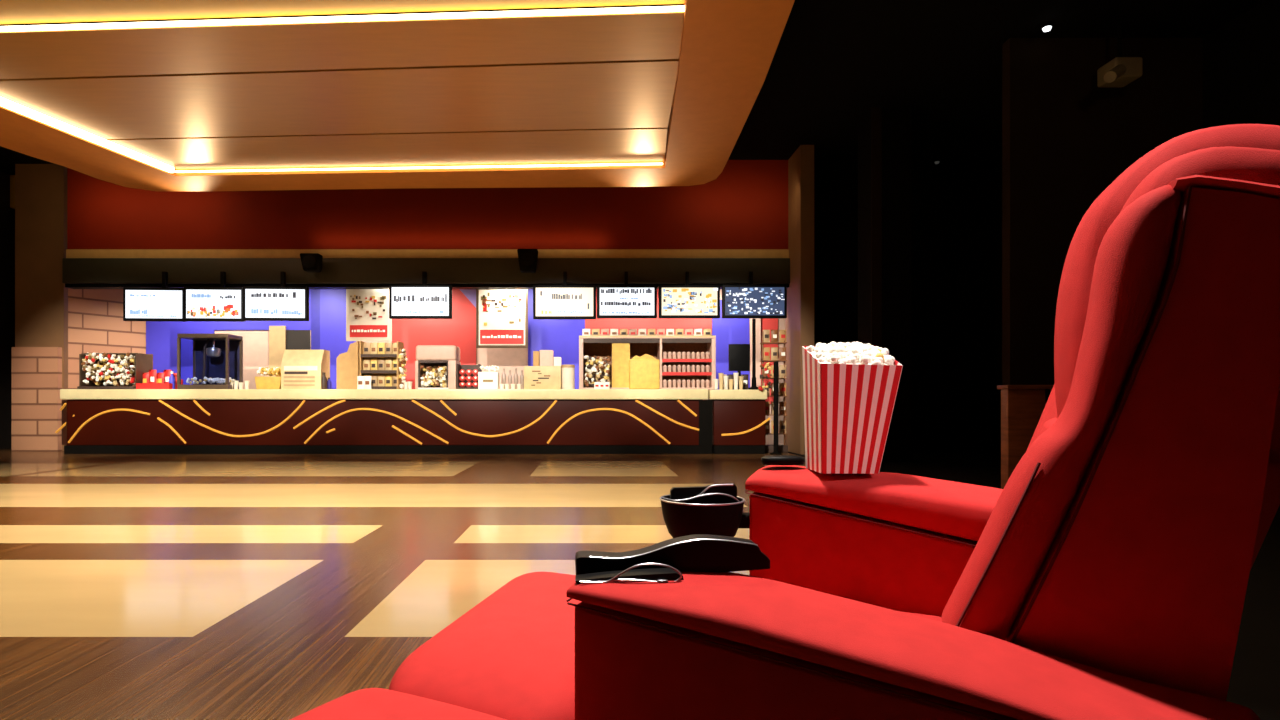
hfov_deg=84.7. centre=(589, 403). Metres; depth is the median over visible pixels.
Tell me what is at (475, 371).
pack
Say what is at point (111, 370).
popcorn
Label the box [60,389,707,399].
countertop
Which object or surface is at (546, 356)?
carton
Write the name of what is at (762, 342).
shelf
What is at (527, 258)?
wall speaker
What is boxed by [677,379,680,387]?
cup
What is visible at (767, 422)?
bag
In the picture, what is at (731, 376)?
snack bag
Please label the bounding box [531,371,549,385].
print
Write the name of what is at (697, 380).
cup
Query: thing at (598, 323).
wall panel
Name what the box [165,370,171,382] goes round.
snack packet
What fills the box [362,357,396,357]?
shelf
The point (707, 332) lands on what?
bag
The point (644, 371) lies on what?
sack
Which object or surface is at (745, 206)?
wall
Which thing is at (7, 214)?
wall
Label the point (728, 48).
ceiling
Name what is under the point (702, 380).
cup
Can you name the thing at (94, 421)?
counter
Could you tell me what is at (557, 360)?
carton
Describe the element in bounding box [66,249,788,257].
trim
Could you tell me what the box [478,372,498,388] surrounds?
carton
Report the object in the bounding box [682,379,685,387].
cup
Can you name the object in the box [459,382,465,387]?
pack
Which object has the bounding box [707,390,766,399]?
countertop
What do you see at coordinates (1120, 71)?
projector
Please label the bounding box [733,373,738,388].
paper cup
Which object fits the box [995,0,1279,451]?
wall
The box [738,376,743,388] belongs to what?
paper cup
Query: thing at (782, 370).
bag
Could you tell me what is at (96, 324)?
wall
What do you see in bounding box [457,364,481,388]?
bin
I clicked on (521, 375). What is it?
bottle
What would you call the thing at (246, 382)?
paper cup
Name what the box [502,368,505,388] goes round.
bottle
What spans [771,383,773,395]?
bag
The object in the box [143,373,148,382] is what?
snack packet
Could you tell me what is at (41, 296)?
pillar
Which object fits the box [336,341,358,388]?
stand
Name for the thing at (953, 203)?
wall
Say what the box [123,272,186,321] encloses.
screen
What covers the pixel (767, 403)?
bag
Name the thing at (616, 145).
ceiling panel
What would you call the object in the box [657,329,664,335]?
bag
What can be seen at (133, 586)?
floor
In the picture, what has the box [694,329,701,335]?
bag
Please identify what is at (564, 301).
screen
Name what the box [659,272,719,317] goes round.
screen
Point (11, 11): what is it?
ceiling
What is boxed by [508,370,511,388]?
bottle
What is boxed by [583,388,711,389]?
shelf
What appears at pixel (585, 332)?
bag
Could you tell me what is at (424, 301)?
screen
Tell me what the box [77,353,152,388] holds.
case
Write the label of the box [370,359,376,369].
snack bag
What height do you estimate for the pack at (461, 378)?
0.100 m
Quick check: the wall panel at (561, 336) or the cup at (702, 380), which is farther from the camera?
the wall panel at (561, 336)
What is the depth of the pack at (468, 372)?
11.59 m
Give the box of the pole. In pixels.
[749,319,757,389]
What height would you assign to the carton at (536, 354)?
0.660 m
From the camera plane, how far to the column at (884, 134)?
9.90 m
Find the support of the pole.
on the counter at (739, 420)
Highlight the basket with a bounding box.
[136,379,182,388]
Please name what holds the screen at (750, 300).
attached to the wall at (745, 206)
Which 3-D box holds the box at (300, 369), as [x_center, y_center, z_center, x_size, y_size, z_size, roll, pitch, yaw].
[-4.756,-0.573,11.716,0.658,0.664,0.408,0,0,0]
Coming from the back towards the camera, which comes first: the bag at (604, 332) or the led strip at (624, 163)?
the bag at (604, 332)
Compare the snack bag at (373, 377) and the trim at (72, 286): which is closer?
the snack bag at (373, 377)
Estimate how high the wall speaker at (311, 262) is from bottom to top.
0.281 m
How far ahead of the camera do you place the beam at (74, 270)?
11.88 m
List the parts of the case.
panel, lid, panel, panel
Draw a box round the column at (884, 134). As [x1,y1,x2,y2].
[858,107,911,461]
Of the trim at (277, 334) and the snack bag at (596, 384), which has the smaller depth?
the snack bag at (596, 384)
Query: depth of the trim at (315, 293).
13.38 m
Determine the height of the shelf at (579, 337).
0.020 m
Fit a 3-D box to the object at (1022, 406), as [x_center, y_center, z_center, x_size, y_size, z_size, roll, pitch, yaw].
[5.261,0.318,6.660,2.679,0.994,0.180,0,0,0]
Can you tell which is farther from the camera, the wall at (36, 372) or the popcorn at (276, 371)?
the wall at (36, 372)
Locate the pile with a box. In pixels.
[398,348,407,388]
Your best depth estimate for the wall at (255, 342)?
13.40 m
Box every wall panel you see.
[585,289,711,333]
[712,300,749,389]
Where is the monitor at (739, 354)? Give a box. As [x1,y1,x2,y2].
[729,344,749,389]
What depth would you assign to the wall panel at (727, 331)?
13.38 m
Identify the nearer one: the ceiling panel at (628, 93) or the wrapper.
the ceiling panel at (628, 93)
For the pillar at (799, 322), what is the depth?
11.36 m
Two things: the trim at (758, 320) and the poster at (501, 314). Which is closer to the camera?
the poster at (501, 314)
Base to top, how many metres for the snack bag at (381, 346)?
0.229 m
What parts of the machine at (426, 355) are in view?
panel, panel, panel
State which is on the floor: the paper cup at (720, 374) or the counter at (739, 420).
the counter at (739, 420)
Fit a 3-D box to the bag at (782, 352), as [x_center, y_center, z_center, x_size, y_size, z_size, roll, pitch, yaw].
[3.272,-0.851,11.880,0.120,0.220,0.055,0,0,0]
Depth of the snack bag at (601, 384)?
11.45 m
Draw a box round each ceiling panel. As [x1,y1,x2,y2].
[0,11,683,78]
[0,59,678,138]
[105,127,666,169]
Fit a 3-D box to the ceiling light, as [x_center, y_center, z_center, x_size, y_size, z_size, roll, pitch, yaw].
[5.046,-4.149,7.730,0.126,0.073,0.126,0,0,0]
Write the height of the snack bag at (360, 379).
0.220 m
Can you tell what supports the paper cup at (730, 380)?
on the counter at (739, 420)
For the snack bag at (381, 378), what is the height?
0.229 m
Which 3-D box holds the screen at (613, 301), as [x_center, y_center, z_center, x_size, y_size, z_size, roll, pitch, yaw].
[0.611,-1.827,11.711,0.990,0.816,0.339,0,0,0]
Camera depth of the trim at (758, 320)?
13.32 m
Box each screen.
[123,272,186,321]
[184,272,244,321]
[243,272,308,320]
[389,272,451,318]
[533,272,595,318]
[597,272,656,317]
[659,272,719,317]
[722,272,786,317]
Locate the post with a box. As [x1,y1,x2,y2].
[770,362,781,454]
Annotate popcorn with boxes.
[81,352,134,385]
[186,377,234,383]
[257,367,280,376]
[420,365,446,387]
[480,365,498,371]
[584,355,610,386]
[806,341,894,364]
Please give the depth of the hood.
11.52 m
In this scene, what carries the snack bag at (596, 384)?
on the counter at (94, 421)
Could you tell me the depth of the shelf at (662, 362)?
11.99 m
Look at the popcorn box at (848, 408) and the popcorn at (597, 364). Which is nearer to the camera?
the popcorn box at (848, 408)
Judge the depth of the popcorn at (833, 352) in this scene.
1.50 m
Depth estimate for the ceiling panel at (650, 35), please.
6.75 m
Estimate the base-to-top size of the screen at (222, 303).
0.866 m
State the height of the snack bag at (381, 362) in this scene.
0.229 m
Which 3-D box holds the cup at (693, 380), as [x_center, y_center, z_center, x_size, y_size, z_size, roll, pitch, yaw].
[1.714,-0.340,11.610,0.074,0.135,0.074,0,0,0]
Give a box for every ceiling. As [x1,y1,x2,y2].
[0,0,684,23]
[0,0,794,191]
[0,0,1264,174]
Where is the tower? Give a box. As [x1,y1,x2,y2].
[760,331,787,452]
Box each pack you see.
[459,369,465,374]
[459,375,465,380]
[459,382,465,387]
[466,369,471,374]
[472,369,477,374]
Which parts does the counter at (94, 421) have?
panel, filler panel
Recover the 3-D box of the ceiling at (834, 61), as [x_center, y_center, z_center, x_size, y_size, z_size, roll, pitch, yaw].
[-1.800,-4.235,5.750,17.600,0.100,16.500,0,0,0]
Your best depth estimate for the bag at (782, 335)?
11.87 m
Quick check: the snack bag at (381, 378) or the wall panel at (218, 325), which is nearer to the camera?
the snack bag at (381, 378)
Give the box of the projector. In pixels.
[1097,25,1142,87]
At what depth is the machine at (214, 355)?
12.02 m
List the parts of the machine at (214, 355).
post, post, scoop arm, panel, post, post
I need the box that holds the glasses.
[662,483,739,503]
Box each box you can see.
[281,350,329,388]
[802,346,902,473]
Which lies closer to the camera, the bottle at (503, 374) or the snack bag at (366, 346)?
the snack bag at (366, 346)
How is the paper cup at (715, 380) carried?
on the counter at (739, 420)
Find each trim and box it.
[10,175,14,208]
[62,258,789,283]
[65,284,788,288]
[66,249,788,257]
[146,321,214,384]
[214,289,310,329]
[269,326,285,376]
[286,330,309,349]
[311,289,319,349]
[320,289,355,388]
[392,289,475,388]
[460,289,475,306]
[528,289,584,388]
[752,318,760,386]
[761,318,777,403]
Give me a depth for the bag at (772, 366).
11.87 m
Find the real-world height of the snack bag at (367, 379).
0.220 m
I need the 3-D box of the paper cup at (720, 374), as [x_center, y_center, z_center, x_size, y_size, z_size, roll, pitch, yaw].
[2.171,-0.376,11.600,0.089,0.270,0.089,0,0,0]
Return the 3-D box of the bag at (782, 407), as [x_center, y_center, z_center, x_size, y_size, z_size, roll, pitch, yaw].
[3.272,0.069,11.880,0.120,0.220,0.055,0,0,0]
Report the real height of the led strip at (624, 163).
0.018 m
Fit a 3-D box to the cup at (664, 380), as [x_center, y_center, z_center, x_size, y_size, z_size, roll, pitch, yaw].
[1.244,-0.340,11.610,0.074,0.135,0.074,0,0,0]
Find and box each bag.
[357,376,363,388]
[363,343,369,353]
[363,359,369,369]
[364,376,370,388]
[370,343,376,353]
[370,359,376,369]
[370,375,376,385]
[378,343,384,353]
[378,359,384,369]
[378,375,384,385]
[385,343,391,353]
[385,359,391,369]
[385,375,391,385]
[392,343,396,353]
[392,359,396,369]
[392,375,396,385]
[582,329,589,335]
[592,329,599,335]
[594,382,599,388]
[599,382,604,388]
[601,329,608,335]
[604,382,609,388]
[610,329,617,335]
[620,329,627,335]
[629,329,636,335]
[638,329,645,335]
[648,329,655,335]
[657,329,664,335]
[666,329,673,335]
[675,329,683,335]
[685,329,692,335]
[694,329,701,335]
[703,329,711,335]
[727,374,733,389]
[742,374,748,389]
[763,330,769,341]
[764,347,769,359]
[764,365,769,376]
[764,383,769,395]
[766,402,769,414]
[766,420,769,432]
[771,330,777,341]
[771,347,777,359]
[771,365,773,377]
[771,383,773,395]
[771,402,773,414]
[771,420,773,432]
[779,330,785,341]
[779,347,785,359]
[779,365,785,377]
[779,383,785,395]
[779,402,785,414]
[779,420,785,432]
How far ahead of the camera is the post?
11.30 m
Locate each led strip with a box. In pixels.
[0,6,684,31]
[0,97,173,172]
[175,163,662,172]
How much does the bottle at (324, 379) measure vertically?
0.280 m
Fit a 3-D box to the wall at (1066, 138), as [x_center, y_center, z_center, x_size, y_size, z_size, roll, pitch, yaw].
[5.900,-1.685,8.075,2.200,5.000,0.150,0,0,0]
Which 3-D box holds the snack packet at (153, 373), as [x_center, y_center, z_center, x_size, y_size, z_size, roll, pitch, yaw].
[-7.261,-0.416,11.640,0.110,0.310,0.051,0,0,0]
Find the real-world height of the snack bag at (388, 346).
0.229 m
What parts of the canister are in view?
lid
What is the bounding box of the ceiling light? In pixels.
[1040,22,1053,31]
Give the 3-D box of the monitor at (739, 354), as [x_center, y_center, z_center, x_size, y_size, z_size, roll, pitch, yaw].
[2.499,-0.622,11.720,0.351,0.762,0.160,0,0,0]
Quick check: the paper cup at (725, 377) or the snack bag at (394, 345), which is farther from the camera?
the snack bag at (394, 345)
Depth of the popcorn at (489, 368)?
11.54 m
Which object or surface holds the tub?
on the counter at (94, 421)
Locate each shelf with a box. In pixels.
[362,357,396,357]
[362,373,396,373]
[418,388,447,388]
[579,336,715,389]
[579,337,715,338]
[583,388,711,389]
[662,362,706,362]
[760,342,786,343]
[760,360,786,361]
[766,433,786,434]
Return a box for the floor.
[0,449,1279,719]
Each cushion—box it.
[1054,124,1279,451]
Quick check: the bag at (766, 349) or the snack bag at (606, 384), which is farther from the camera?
the bag at (766, 349)
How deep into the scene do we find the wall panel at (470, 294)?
13.37 m
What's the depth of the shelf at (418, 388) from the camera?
11.52 m
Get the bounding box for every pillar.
[15,164,67,450]
[785,145,813,453]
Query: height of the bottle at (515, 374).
0.360 m
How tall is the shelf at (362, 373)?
0.020 m
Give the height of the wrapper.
0.474 m
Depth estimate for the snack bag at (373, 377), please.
11.65 m
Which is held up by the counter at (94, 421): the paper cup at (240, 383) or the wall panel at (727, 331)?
the paper cup at (240, 383)
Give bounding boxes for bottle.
[169,371,174,388]
[322,372,326,388]
[327,378,331,388]
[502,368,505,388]
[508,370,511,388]
[514,368,517,388]
[520,370,523,388]
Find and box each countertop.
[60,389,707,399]
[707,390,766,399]
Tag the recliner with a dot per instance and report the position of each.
(1107, 577)
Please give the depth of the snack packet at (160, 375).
11.63 m
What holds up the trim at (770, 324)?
attached to the wall at (255, 342)
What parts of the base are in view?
lid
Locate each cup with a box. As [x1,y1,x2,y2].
[234,381,237,388]
[238,382,243,388]
[245,381,248,388]
[663,379,666,387]
[668,379,671,387]
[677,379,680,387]
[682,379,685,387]
[691,379,694,387]
[696,379,699,387]
[701,379,704,387]
[713,379,718,388]
[718,373,723,388]
[723,376,728,388]
[728,379,733,388]
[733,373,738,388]
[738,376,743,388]
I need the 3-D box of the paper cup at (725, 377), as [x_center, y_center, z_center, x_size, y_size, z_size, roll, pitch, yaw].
[2.234,-0.351,11.500,0.089,0.220,0.089,0,0,0]
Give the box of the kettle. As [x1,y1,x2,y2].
[206,339,221,356]
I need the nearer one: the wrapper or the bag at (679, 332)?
the wrapper
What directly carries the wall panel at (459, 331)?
attached to the wall at (255, 342)
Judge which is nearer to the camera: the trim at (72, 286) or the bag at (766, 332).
the bag at (766, 332)
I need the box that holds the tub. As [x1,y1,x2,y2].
[255,377,280,388]
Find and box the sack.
[629,354,659,388]
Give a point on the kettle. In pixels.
(213, 351)
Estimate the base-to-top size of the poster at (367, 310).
1.134 m
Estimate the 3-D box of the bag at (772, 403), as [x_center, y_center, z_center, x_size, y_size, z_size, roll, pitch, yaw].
[3.132,0.069,11.880,0.120,0.220,0.055,0,0,0]
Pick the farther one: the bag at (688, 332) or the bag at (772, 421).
the bag at (772, 421)
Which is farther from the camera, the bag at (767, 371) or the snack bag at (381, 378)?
the bag at (767, 371)
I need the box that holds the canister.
[561,364,574,388]
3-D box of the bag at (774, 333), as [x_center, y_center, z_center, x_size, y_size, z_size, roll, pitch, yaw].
[3.132,-1.151,11.880,0.120,0.220,0.055,0,0,0]
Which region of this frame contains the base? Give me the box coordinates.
[761,455,804,465]
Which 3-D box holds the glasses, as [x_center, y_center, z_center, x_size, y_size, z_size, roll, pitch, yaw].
[0.247,0.228,1.573,0.171,0.095,0.050,0,0,0]
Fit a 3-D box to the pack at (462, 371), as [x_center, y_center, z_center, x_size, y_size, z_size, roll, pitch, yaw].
[-2.119,-0.528,11.624,0.107,0.100,0.098,0,0,33]
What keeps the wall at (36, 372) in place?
attached to the wall at (96, 324)
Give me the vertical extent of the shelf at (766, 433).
0.015 m
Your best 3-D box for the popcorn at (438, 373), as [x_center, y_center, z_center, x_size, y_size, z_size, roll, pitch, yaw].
[-2.581,-0.458,11.686,0.492,0.371,0.315,0,0,0]
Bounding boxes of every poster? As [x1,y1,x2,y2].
[346,289,391,340]
[476,289,527,347]
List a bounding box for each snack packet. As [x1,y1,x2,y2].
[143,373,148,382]
[150,370,156,382]
[158,373,163,382]
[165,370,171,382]
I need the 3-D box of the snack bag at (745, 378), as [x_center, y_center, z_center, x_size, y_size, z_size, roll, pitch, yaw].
[2.624,-0.371,11.850,0.120,0.260,0.055,0,0,0]
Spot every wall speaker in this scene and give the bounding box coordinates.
[300,253,322,271]
[517,249,537,272]
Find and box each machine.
[177,334,242,388]
[415,345,460,388]
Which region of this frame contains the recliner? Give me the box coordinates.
[290,124,1279,719]
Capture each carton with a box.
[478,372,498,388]
[524,366,560,388]
[533,351,539,365]
[540,350,553,365]
[554,357,560,365]
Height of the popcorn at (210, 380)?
0.137 m
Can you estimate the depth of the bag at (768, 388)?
11.87 m
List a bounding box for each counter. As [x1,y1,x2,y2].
[55,389,711,453]
[707,390,770,453]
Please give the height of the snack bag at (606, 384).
0.120 m
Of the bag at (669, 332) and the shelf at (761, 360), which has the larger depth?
the shelf at (761, 360)
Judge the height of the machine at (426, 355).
0.730 m
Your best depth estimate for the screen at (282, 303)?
11.55 m
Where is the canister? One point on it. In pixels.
(567, 371)
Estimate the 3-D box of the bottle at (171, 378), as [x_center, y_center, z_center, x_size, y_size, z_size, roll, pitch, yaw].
[-6.957,-0.391,11.650,0.090,0.300,0.088,0,0,0]
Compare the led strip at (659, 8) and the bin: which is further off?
the bin
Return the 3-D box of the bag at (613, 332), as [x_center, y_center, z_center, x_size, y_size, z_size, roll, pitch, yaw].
[0.404,-1.175,11.640,0.135,0.150,0.062,0,0,0]
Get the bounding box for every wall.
[0,171,14,448]
[11,347,61,450]
[67,160,787,248]
[68,288,145,388]
[215,289,784,444]
[814,162,994,450]
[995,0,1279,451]
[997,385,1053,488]
[1002,38,1201,384]
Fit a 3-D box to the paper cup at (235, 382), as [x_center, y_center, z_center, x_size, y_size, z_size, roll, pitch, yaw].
[-5.947,-0.316,11.760,0.081,0.150,0.081,0,0,0]
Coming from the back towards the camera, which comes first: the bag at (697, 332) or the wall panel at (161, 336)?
the wall panel at (161, 336)
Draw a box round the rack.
[359,341,403,388]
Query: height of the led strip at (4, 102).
0.075 m
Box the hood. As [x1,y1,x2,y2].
[416,345,459,361]
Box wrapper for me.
[758,362,772,390]
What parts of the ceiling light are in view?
bulb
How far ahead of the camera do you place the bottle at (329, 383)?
11.69 m
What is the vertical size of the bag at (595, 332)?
0.150 m
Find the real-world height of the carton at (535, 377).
0.383 m
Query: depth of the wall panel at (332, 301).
13.38 m
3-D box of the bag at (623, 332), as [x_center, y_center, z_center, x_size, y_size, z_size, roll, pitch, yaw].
[0.559,-1.175,11.640,0.135,0.150,0.062,0,0,0]
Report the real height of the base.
0.021 m

